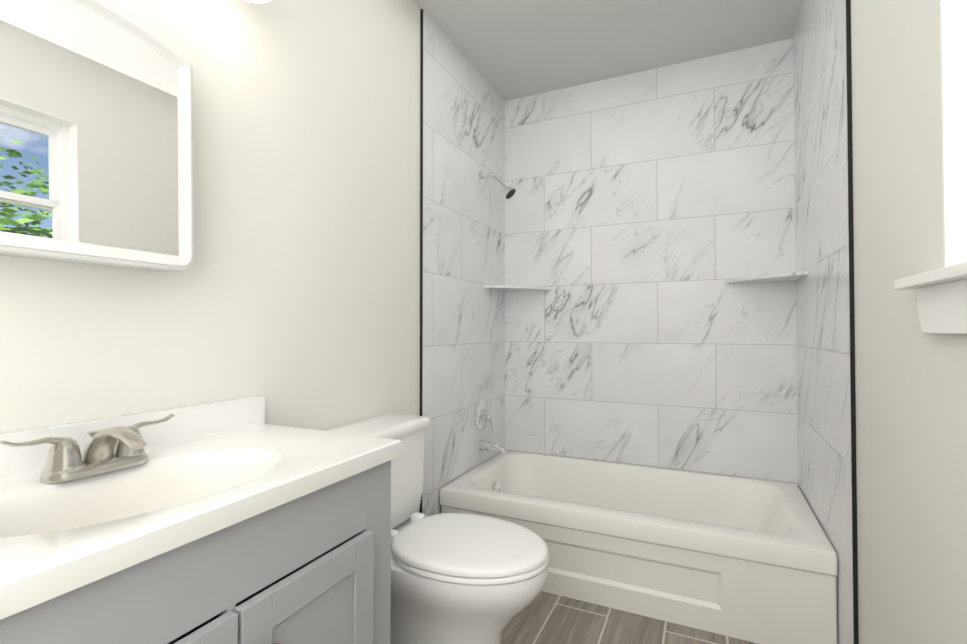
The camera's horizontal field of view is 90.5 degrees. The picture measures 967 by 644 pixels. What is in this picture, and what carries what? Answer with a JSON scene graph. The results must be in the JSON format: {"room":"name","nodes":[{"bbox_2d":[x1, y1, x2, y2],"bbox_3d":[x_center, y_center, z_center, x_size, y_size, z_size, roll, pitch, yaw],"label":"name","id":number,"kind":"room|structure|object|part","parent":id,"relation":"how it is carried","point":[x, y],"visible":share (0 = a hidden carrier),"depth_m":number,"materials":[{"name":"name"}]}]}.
{"room":"bathroom","nodes":[
{"label":"bathroom","id":0,"kind":"room"},
{"bbox_2d":[0,0,419,518],"bbox_3d":[-0.580,-0.131,1.540,0.120,2.457,3.298,0,-1,25],"label":"wall","id":1,"kind":"structure","parent":0,"point":[291,294],"depth_m":1.35,"materials":[{"name":"white paint"}]},
{"bbox_2d":[0,0,193,270],"bbox_3d":[-0.758,-0.360,0.899,0.105,0.499,0.389,0,-1,25],"label":"mirror","id":2,"kind":"object","parent":1,"relation":"attached to","point":[96,132],"visible":1,"depth_m":0.89,"materials":[{"name":"white mirror"}]},
{"bbox_2d":[244,0,270,3],"bbox_3d":[-0.732,-0.913,0.901,0.160,0.180,0.780,0,-1,25],"label":"sconce","id":3,"kind":"object","parent":1,"relation":"attached to","point":[259,1],"visible":1,"depth_m":1.23,"materials":[{"name":"white metal"}]},
{"bbox_2d":[419,9,422,512],"bbox_3d":[-0.267,-0.123,2.054,0.011,2.457,0.005,0,-1,25],"label":"trim","id":4,"kind":"structure","parent":1,"relation":"attached to","point":[421,203],"depth_m":2.06,"materials":[{"name":"black metal"}]},
{"bbox_2d":[422,11,504,516],"bbox_3d":[-0.071,-0.116,2.473,0.008,2.457,0.920,0,-1,25],"label":"wall tile","id":5,"kind":"structure","parent":1,"relation":"attached to","point":[463,246],"depth_m":2.36,"materials":[{"name":"tile"}]},
{"bbox_2d":[474,399,495,433],"bbox_3d":[0.022,0.504,2.557,0.083,0.184,0.164,0,-1,25],"label":"shower valve","id":6,"kind":"object","parent":5,"relation":"attached to","point":[482,413],"visible":1,"depth_m":2.54,"materials":[{"name":"silver metal"}]},
{"bbox_2d":[478,439,506,453],"bbox_3d":[0.053,0.660,2.540,0.151,0.063,0.060,0,-1,25],"label":"tub spout","id":7,"kind":"object","parent":5,"relation":"attached to","point":[489,445],"visible":1,"depth_m":2.53,"materials":[{"name":"silver metal"}]},
{"bbox_2d":[478,172,515,198],"bbox_3d":[0.076,-0.730,2.551,0.201,0.163,0.074,0,-1,25],"label":"shower head","id":8,"kind":"object","parent":5,"relation":"attached to","point":[508,191],"visible":1,"depth_m":2.53},
{"bbox_2d":[484,285,552,291],"bbox_3d":[0.199,-0.194,2.690,0.299,0.016,0.299,0,-1,25],"label":"corner shelf","id":9,"kind":"object","parent":5,"relation":"attached to","point":[505,288],"visible":1,"depth_m":2.67,"materials":[{"name":"stone"}]},
{"bbox_2d":[412,0,803,100],"bbox_3d":[0.153,-1.395,1.215,1.740,0.060,3.298,0,-1,25],"label":"ceiling","id":10,"kind":"structure","parent":0,"point":[511,49],"depth_m":2.24,"materials":[{"name":"grey paint"}]},
{"bbox_2d":[500,591,757,643],"bbox_3d":[0.153,1.122,1.175,1.740,0.060,3.298,0,-1,25],"label":"floor","id":11,"kind":"structure","parent":0,"point":[545,618],"depth_m":1.72,"materials":[{"name":"brown tile"}]},
{"bbox_2d":[0,396,401,643],"bbox_3d":[-0.568,0.635,0.821,0.498,0.901,0.844,0,-1,25],"label":"bathroom vanity","id":12,"kind":"object","parent":11,"relation":"on","point":[237,521],"visible":1,"depth_m":0.82,"materials":[{"name":"grey"}]},
{"bbox_2d":[0,414,173,482],"bbox_3d":[-0.659,0.227,0.854,0.155,0.084,0.268,0,-1,25],"label":"faucet","id":13,"kind":"object","parent":12,"relation":"on","point":[110,452],"depth_m":0.84,"materials":[{"name":"silver metal"}]},
{"bbox_2d":[324,414,548,643],"bbox_3d":[-0.139,0.719,1.497,0.700,0.755,0.438,0,-1,25],"label":"toilet","id":14,"kind":"object","parent":11,"relation":"on","point":[461,578],"visible":0.69,"depth_m":1.37,"materials":[{"name":"white ceramic"}]},
{"bbox_3d":[-0.367,0.520,1.607,0.197,0.353,0.438,0,-1,25],"label":"tank","id":15,"kind":"part","parent":14,"relation":"part of","materials":[{"name":"white ceramic"}]},
{"bbox_3d":[-0.048,0.670,1.455,0.499,0.047,0.384,0,-1,25],"label":"seat lid","id":16,"kind":"part","parent":14,"relation":"part of","materials":[{"name":"white plastic"}]},
{"bbox_2d":[440,450,837,643],"bbox_3d":[0.633,0.931,2.200,1.480,0.355,0.780,0,-1,25],"label":"bathtub","id":17,"kind":"object","parent":11,"relation":"on","point":[751,560],"visible":0.85,"depth_m":1.85,"materials":[{"name":"white ceramic"}]},
{"bbox_2d":[851,0,966,643],"bbox_3d":[0.886,-0.142,0.851,0.120,2.457,3.298,0,-1,25],"label":"wall","id":18,"kind":"structure","parent":0,"point":[911,417],"depth_m":1.04,"materials":[{"name":"white paint"}]},
{"bbox_2d":[725,271,807,282],"bbox_3d":[1.273,-0.202,2.185,0.299,0.016,0.299,0,-1,25],"label":"corner shelf","id":19,"kind":"object","parent":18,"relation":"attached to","point":[788,276],"visible":1,"depth_m":2.16,"materials":[{"name":"stone"}]},
{"bbox_2d":[793,0,852,643],"bbox_3d":[1.272,-0.127,1.822,0.008,2.457,0.955,0,-1,25],"label":"wall tile","id":20,"kind":"structure","parent":18,"relation":"attached to","point":[822,290],"depth_m":1.69,"materials":[{"name":"tile"}]},
{"bbox_2d":[846,0,858,643],"bbox_3d":[1.066,-0.183,1.389,0.011,2.357,0.005,0,-1,25],"label":"trim","id":21,"kind":"structure","parent":18,"relation":"attached to","point":[852,328],"depth_m":1.39,"materials":[{"name":"black metal"}]},
{"bbox_2d":[894,262,966,333],"bbox_3d":[0.654,-0.038,0.492,0.096,0.105,0.975,0,-1,25],"label":"trim","id":22,"kind":"structure","parent":18,"relation":"attached to","point":[942,300],"depth_m":0.81,"materials":[{"name":"white wood"}]},
{"bbox_2d":[940,0,966,266],"bbox_3d":[0.706,-0.530,0.476,0.121,0.880,0.795,0,-1,25],"label":"window","id":23,"kind":"structure","parent":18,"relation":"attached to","point":[953,33],"depth_m":0.85,"materials":[{"name":"white"}]},
{"bbox_3d":[0.829,-0.114,2.633,1.500,2.457,0.120,0,-1,25],"label":"wall","id":24,"kind":"structure","parent":0,"visible":0},
{"bbox_2d":[505,38,797,484],"bbox_3d":[0.801,-0.115,2.575,1.500,2.457,0.008,0,-1,25],"label":"wall tile","id":25,"kind":"structure","parent":24,"relation":"attached to","point":[648,213],"depth_m":2.52,"materials":[{"name":"tile"}]}
]}

